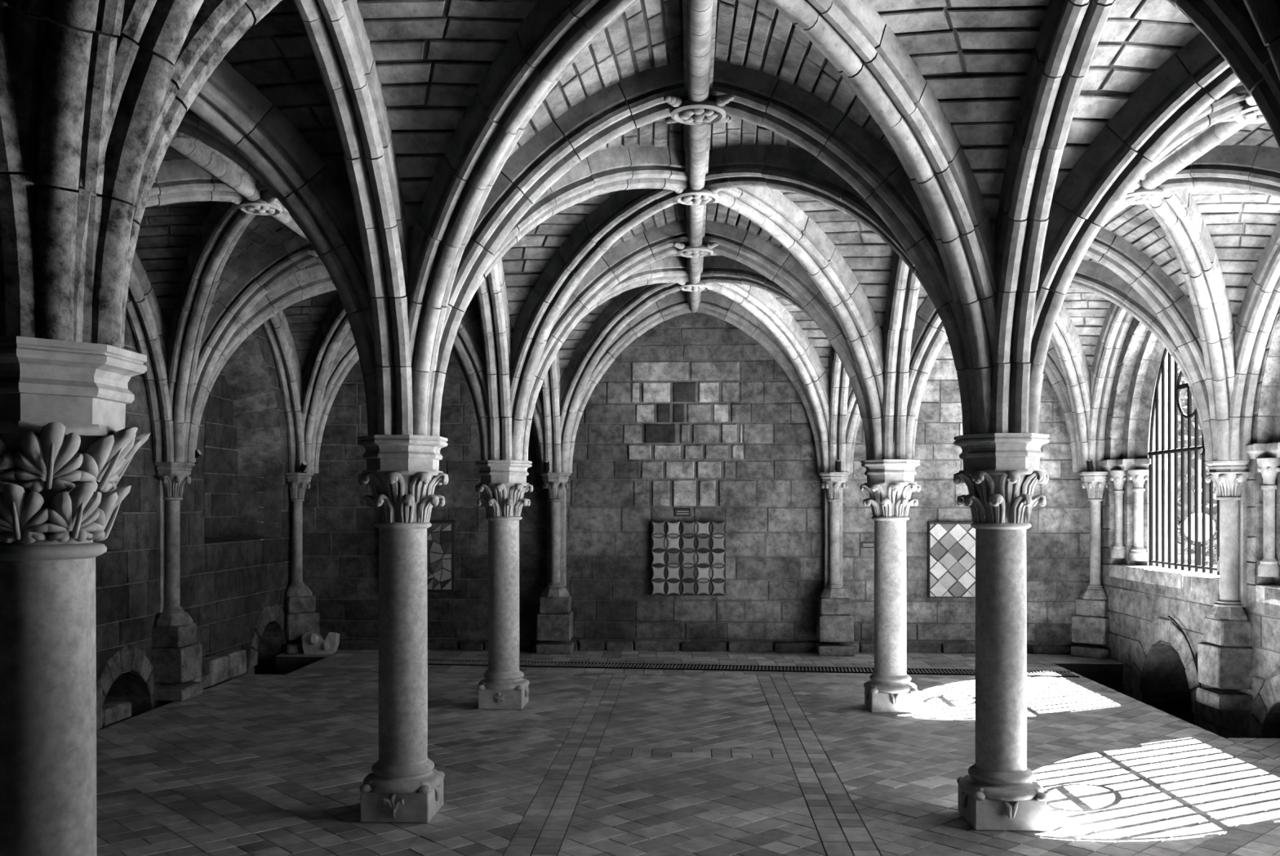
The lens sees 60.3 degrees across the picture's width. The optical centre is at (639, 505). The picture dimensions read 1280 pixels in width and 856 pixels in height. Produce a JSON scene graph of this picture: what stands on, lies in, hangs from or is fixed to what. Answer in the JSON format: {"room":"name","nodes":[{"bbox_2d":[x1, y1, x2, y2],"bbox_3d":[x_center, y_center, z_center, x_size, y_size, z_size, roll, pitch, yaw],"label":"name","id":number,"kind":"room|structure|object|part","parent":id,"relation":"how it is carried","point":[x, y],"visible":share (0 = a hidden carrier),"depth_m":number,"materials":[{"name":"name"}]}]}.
{"room":"vaulted monastery hall","nodes":[
{"label":"vaulted monastery hall","id":0,"kind":"room"},
{"bbox_2d":[93,312,293,730],"bbox_3d":[-4.909,-0.078,6.266,1.235,5.100,13.970,0,0,3],"label":"wall","id":1,"kind":"structure","parent":0,"point":[234,581],"depth_m":11.05,"materials":[{"name":"stone"}]},
{"bbox_2d":[0,0,1279,473],"bbox_3d":[0.262,-1.421,5.894,9.250,2.100,13.640,0,0,3],"label":"ceiling","id":2,"kind":"structure","parent":0,"point":[453,118],"depth_m":5.71,"materials":[{"name":"stone"}]},
{"bbox_2d":[96,648,1279,855],"bbox_3d":[0.268,2.172,6.029,12.400,1.000,15.170,0,0,3],"label":"floor","id":3,"kind":"structure","parent":0,"point":[596,761],"depth_m":7.06,"materials":[{"name":"stone"}]},
{"bbox_2d":[0,336,151,855],"bbox_3d":[-1.439,0.652,2.624,0.482,2.040,0.482,0,0,-13],"label":"column","id":4,"kind":"structure","parent":3,"relation":"on","point":[66,446],"depth_m":2.51,"materials":[{"name":"stone"}]},
{"bbox_2d":[96,685,102,729],"bbox_3d":[-4.136,1.517,8.011,0.188,0.320,0.536,0,0,3],"label":"stone block","id":5,"kind":"object","parent":3,"relation":"on","point":[99,690],"visible":0.19,"depth_m":8.22,"materials":[{"name":"grey stone"}]},
{"bbox_2d":[102,701,131,726],"bbox_3d":[-4.116,1.612,8.522,0.176,0.130,0.414,0,0,3],"label":"stone block","id":6,"kind":"object","parent":3,"relation":"on","point":[113,712],"visible":0.67,"depth_m":8.50,"materials":[{"name":"grey stone"}]},
{"bbox_2d":[151,462,203,701],"bbox_3d":[-4.089,0.653,9.595,0.409,2.042,0.404,0,0,3],"label":"engaged column","id":7,"kind":"structure","parent":3,"relation":"on","point":[176,660],"depth_m":9.50,"materials":[{"name":"stone"}]},
{"bbox_2d":[195,448,201,463],"bbox_3d":[-3.934,-0.432,9.710,0.128,0.128,0.064,0,0,3],"label":"spot lamp","id":8,"kind":"object","parent":7,"relation":"on","point":[197,452],"visible":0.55,"depth_m":9.69,"materials":[{"name":"black metal"}]},
{"bbox_2d":[186,671,209,688],"bbox_3d":[-4.053,1.607,9.993,0.172,0.137,0.359,0,0,3],"label":"stone block","id":9,"kind":"object","parent":3,"relation":"on","point":[205,677],"visible":0.26,"depth_m":10.05,"materials":[{"name":"grey stone"}]},
{"bbox_2d":[201,654,229,686],"bbox_3d":[-4.031,1.555,10.377,0.175,0.242,0.414,0,0,3],"label":"stone block","id":10,"kind":"object","parent":3,"relation":"on","point":[217,665],"visible":0.78,"depth_m":10.32,"materials":[{"name":"grey stone"}]},
{"bbox_2d":[215,648,246,679],"bbox_3d":[-4.016,1.554,10.797,0.174,0.244,0.399,0,0,3],"label":"stone block","id":11,"kind":"object","parent":3,"relation":"on","point":[237,657],"visible":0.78,"depth_m":10.77,"materials":[{"name":"grey stone"}]},
{"bbox_2d":[281,472,319,653],"bbox_3d":[-3.925,0.654,12.633,0.406,2.043,0.364,0,0,-42],"label":"engaged column","id":12,"kind":"structure","parent":3,"relation":"on","point":[301,617],"depth_m":12.55,"materials":[{"name":"stone"}]},
{"bbox_2d":[298,461,307,472],"bbox_3d":[-3.836,-0.434,12.546,0.064,0.133,0.125,0,0,-42],"label":"spot lamp","id":13,"kind":"object","parent":12,"relation":"on","point":[304,464],"visible":1,"depth_m":12.52,"materials":[{"name":"black metal"}]},
{"bbox_2d":[302,631,339,653],"bbox_3d":[-3.603,1.547,12.448,0.380,0.250,0.260,0,0,3],"label":"fragment","id":14,"kind":"object","parent":3,"relation":"on","point":[313,642],"visible":1,"depth_m":12.38,"materials":[{"name":"stone"}]},
{"bbox_2d":[357,434,448,822],"bbox_3d":[-1.286,0.652,5.980,0.493,2.040,0.493,0,0,3],"label":"column","id":15,"kind":"structure","parent":3,"relation":"on","point":[402,473],"depth_m":5.86,"materials":[{"name":"stone"}]},
{"bbox_3d":[-1.396,0.032,5.913,0.036,0.123,0.021,0,0,-27],"label":"stem","id":16,"kind":"part","parent":15,"relation":"part of","materials":[{"name":"stone"}]},
{"bbox_3d":[-1.317,0.032,5.855,0.022,0.123,0.036,0,0,3],"label":"stem","id":17,"kind":"part","parent":15,"relation":"part of","materials":[{"name":"stone"}]},
{"bbox_3d":[-1.182,0.032,5.903,0.036,0.123,0.021,0,0,32],"label":"stem","id":18,"kind":"part","parent":15,"relation":"part of","materials":[{"name":"stone"}]},
{"bbox_2d":[474,459,533,709],"bbox_3d":[-1.138,0.652,9.206,0.493,2.040,0.493,0,0,3],"label":"column","id":19,"kind":"structure","parent":3,"relation":"on","point":[503,484],"depth_m":9.08,"materials":[{"name":"stone"}]},
{"bbox_2d":[535,472,573,653],"bbox_3d":[-0.964,0.654,12.570,0.405,2.043,0.413,0,0,3],"label":"engaged column","id":20,"kind":"structure","parent":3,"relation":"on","point":[554,620],"depth_m":12.47,"materials":[{"name":"stone"}]},
{"bbox_2d":[543,460,549,472],"bbox_3d":[-1.051,-0.438,12.419,0.064,0.139,0.098,0,0,3],"label":"spot lamp","id":21,"kind":"object","parent":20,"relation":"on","point":[546,463],"visible":1,"depth_m":12.39,"materials":[{"name":"black metal"}]},
{"bbox_2d":[427,658,1079,676],"bbox_3d":[0.885,1.666,11.306,6.874,0.012,0.325,0,0,7],"label":"drain grate","id":22,"kind":"object","parent":3,"relation":"on","point":[430,661],"visible":0.77,"depth_m":11.28,"materials":[{"name":"black metal"}]},
{"bbox_2d":[815,471,854,655],"bbox_3d":[2.193,0.653,12.426,0.402,2.043,0.413,0,0,3],"label":"column","id":23,"kind":"structure","parent":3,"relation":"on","point":[834,620],"depth_m":12.32,"materials":[{"name":"stone"}]},
{"bbox_2d":[835,459,840,471],"bbox_3d":[2.205,-0.437,12.271,0.064,0.139,0.090,0,0,3],"label":"spot lamp","id":24,"kind":"object","parent":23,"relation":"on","point":[837,462],"visible":1,"depth_m":12.25,"materials":[{"name":"black metal"}]},
{"bbox_2d":[859,458,920,712],"bbox_3d":[2.059,0.652,9.059,0.493,2.040,0.493,0,0,3],"label":"column","id":25,"kind":"structure","parent":3,"relation":"on","point":[890,484],"depth_m":8.94,"materials":[{"name":"stone"}]},
{"bbox_2d":[953,432,1049,831],"bbox_3d":[1.911,0.652,5.834,0.493,2.040,0.493,0,0,3],"label":"column","id":26,"kind":"structure","parent":3,"relation":"on","point":[1001,473],"depth_m":5.71,"materials":[{"name":"stone"}]},
{"bbox_3d":[1.800,0.032,5.767,0.036,0.123,0.021,0,0,-27],"label":"stem","id":27,"kind":"part","parent":26,"relation":"part of","materials":[{"name":"stone"}]},
{"bbox_3d":[1.930,0.032,5.706,0.022,0.123,0.036,0,0,3],"label":"stem","id":28,"kind":"part","parent":26,"relation":"part of","materials":[{"name":"stone"}]},
{"bbox_3d":[2.015,0.032,5.757,0.036,0.123,0.021,0,0,32],"label":"stem","id":29,"kind":"part","parent":26,"relation":"part of","materials":[{"name":"stone"}]},
{"bbox_2d":[1070,471,1110,658],"bbox_3d":[5.046,0.653,12.223,0.363,2.043,0.400,0,0,-43],"label":"engaged column","id":30,"kind":"structure","parent":3,"relation":"on","point":[1091,624],"depth_m":12.16,"materials":[{"name":"stone"}]},
{"bbox_2d":[1086,458,1093,471],"bbox_3d":[4.961,-0.438,12.145,0.098,0.139,0.064,0,0,-42],"label":"spot lamp","id":31,"kind":"object","parent":30,"relation":"on","point":[1089,462],"visible":1,"depth_m":12.12,"materials":[{"name":"black metal"}]},
{"bbox_2d":[1135,698,1194,724],"bbox_3d":[5.260,2.212,9.780,1.970,0.420,3.820,0,0,3],"label":"channel","id":32,"kind":"object","parent":3,"relation":"in","point":[1183,710],"depth_m":10.82,"materials":[{"name":"stone"}]},
{"bbox_2d":[263,312,1173,650],"bbox_3d":[0.823,-0.278,12.694,10.500,4.700,0.047,0,0,3],"label":"wall","id":33,"kind":"structure","parent":0,"point":[695,414],"depth_m":12.69,"materials":[{"name":"stone"}]},
{"bbox_2d":[426,520,455,591],"bbox_3d":[-2.586,0.590,12.793,0.876,0.835,0.077,0,0,3],"label":"panel","id":34,"kind":"object","parent":33,"relation":"attached to","point":[441,535],"visible":0.33,"depth_m":12.75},
{"bbox_2d":[675,508,690,515],"bbox_3d":[0.493,0.082,12.698,0.180,0.090,0.026,0,0,3],"label":"plaque","id":35,"kind":"object","parent":33,"relation":"attached to","point":[678,512],"visible":1,"depth_m":12.69,"materials":[{"name":"grey metal"}]},
{"bbox_2d":[650,520,725,595],"bbox_3d":[0.553,0.607,12.640,0.856,0.851,0.096,0,0,3],"label":"panel","id":36,"kind":"object","parent":33,"relation":"attached to","point":[688,557],"visible":1,"depth_m":12.61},
{"bbox_2d":[337,639,1092,653],"bbox_3d":[0.563,1.620,12.644,9.155,0.136,0.139,0,0,3],"label":"baseboard","id":37,"kind":"structure","parent":33,"relation":"attached to","point":[433,644],"depth_m":12.61,"materials":[{"name":"stone"}]},
{"bbox_2d":[861,541,874,547],"bbox_3d":[2.611,0.452,12.601,0.160,0.070,0.026,0,0,3],"label":"plaque","id":38,"kind":"object","parent":33,"relation":"attached to","point":[864,544],"visible":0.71,"depth_m":12.59,"materials":[{"name":"grey metal"}]},
{"bbox_2d":[927,521,975,597],"bbox_3d":[3.709,0.616,12.505,0.868,0.862,0.077,0,0,3],"label":"panel","id":39,"kind":"object","parent":33,"relation":"attached to","point":[951,545],"visible":0.56,"depth_m":12.48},
{"bbox_2d":[1097,306,1279,738],"bbox_3d":[5.445,-0.078,5.792,1.234,5.100,14.970,0,0,3],"label":"wall","id":40,"kind":"structure","parent":0,"point":[1157,658],"depth_m":10.25,"materials":[{"name":"stone"}]},
{"bbox_2d":[1098,324,1219,595],"bbox_3d":[5.318,-0.667,10.768,0.616,2.905,3.000,0,0,3],"label":"window","id":41,"kind":"structure","parent":40,"relation":"in","point":[1128,464],"depth_m":11.76,"materials":[{"name":"stone"}]},
{"bbox_3d":[5.384,0.711,11.581,0.549,0.144,0.928,0,0,3],"label":"sill stone","id":42,"kind":"part","parent":41,"relation":"part of","materials":[{"name":"grey stone"}]},
{"bbox_3d":[5.344,0.711,10.693,0.551,0.147,0.846,0,0,3],"label":"sill stone","id":43,"kind":"part","parent":41,"relation":"part of","materials":[{"name":"grey stone"}]},
{"bbox_2d":[1147,347,1219,574],"bbox_3d":[5.370,-0.701,10.766,0.044,2.686,1.860,0,0,3],"label":"window grille","id":44,"kind":"object","parent":41,"relation":"attached to","point":[1177,386],"visible":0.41,"depth_m":11.05,"materials":[{"name":"black metal"}]},
{"bbox_3d":[5.370,-1.177,10.766,0.024,0.045,0.500,0,0,3],"label":"cross arm","id":45,"kind":"part","parent":44,"relation":"part of","materials":[{"name":"black metal"}]},
{"bbox_3d":[5.306,0.712,9.878,0.546,0.146,0.779,0,0,3],"label":"sill stone","id":46,"kind":"part","parent":41,"relation":"part of","materials":[{"name":"grey stone"}]},
{"bbox_2d":[1168,615,1201,687],"bbox_3d":[5.016,1.354,10.147,0.016,0.612,0.678,0,0,3],"label":"molding","id":47,"kind":"structure","parent":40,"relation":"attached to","point":[1169,616],"depth_m":10.07,"materials":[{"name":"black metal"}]},
{"bbox_2d":[1195,460,1253,710],"bbox_3d":[4.930,0.654,9.183,0.414,2.044,0.400,0,0,3],"label":"engaged column","id":48,"kind":"structure","parent":40,"relation":"attached to","point":[1224,658],"depth_m":9.09,"materials":[{"name":"stone"}]},
{"bbox_2d":[1199,447,1206,461],"bbox_3d":[4.786,-0.428,9.291,0.127,0.121,0.064,0,0,3],"label":"spot lamp","id":49,"kind":"object","parent":48,"relation":"on","point":[1202,451],"visible":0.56,"depth_m":9.28,"materials":[{"name":"black metal"}]},
{"bbox_2d":[1244,317,1279,604],"bbox_3d":[5.175,-0.667,7.652,0.616,2.906,3.000,0,0,3],"label":"window","id":50,"kind":"structure","parent":40,"relation":"in","point":[1266,451],"depth_m":8.85,"materials":[{"name":"stone"}]},
{"bbox_3d":[5.243,0.712,8.463,0.551,0.146,0.924,0,0,3],"label":"sill stone","id":51,"kind":"part","parent":50,"relation":"part of","materials":[{"name":"grey stone"}]},
{"label":"outside","id":52,"kind":"structure","parent":0,"visible":0},
{"bbox_2d":[1177,553,1217,570],"bbox_3d":[33.452,1.297,18.491,54.940,0.350,80.000,0,0,3],"label":"ground","id":53,"kind":"structure","parent":52,"point":[1179,554],"depth_m":22.67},
{"bbox_2d":[1177,365,1215,553],"bbox_3d":[13.227,-1.978,25.623,14.000,6.200,0.399,0,0,3],"label":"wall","id":54,"kind":"structure","parent":53,"relation":"on","point":[1185,381],"depth_m":25.46,"materials":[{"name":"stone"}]},
{"bbox_2d":[1177,374,1216,549],"bbox_3d":[11.650,-0.909,21.757,3.579,4.071,3.816,0,0,3],"label":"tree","id":55,"kind":"object","parent":53,"relation":"on","point":[1179,542],"visible":0.02,"depth_m":21.96,"materials":[{"name":"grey plant"}]},
{"bbox_2d":[1177,367,1217,565],"bbox_3d":[9.783,-0.823,18.181,2.674,3.900,3.058,0,0,3],"label":"tree","id":56,"kind":"object","parent":53,"relation":"on","point":[1183,395],"visible":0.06,"depth_m":17.78,"materials":[{"name":"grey plant"}]},
{"bbox_2d":[1184,459,1215,568],"bbox_3d":[7.748,0.247,15.262,0.400,1.750,0.400,0,0,3],"label":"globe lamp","id":57,"kind":"object","parent":53,"relation":"on","point":[1199,460],"visible":0.45,"depth_m":15.21,"materials":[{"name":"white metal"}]},
{"bbox_3d":[7.748,-0.253,15.262,0.041,0.750,0.041,0,0,-20],"label":"rod","id":58,"kind":"part","parent":57,"relation":"part of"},
{"bbox_3d":[7.748,0.797,15.262,0.046,0.650,0.046,0,0,-20],"label":"post","id":59,"kind":"part","parent":57,"relation":"part of","materials":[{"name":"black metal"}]},
{"bbox_3d":[7.748,0.302,15.262,0.400,0.400,0.400,0,0,3],"label":"globe","id":60,"kind":"part","parent":57,"relation":"part of"}
]}

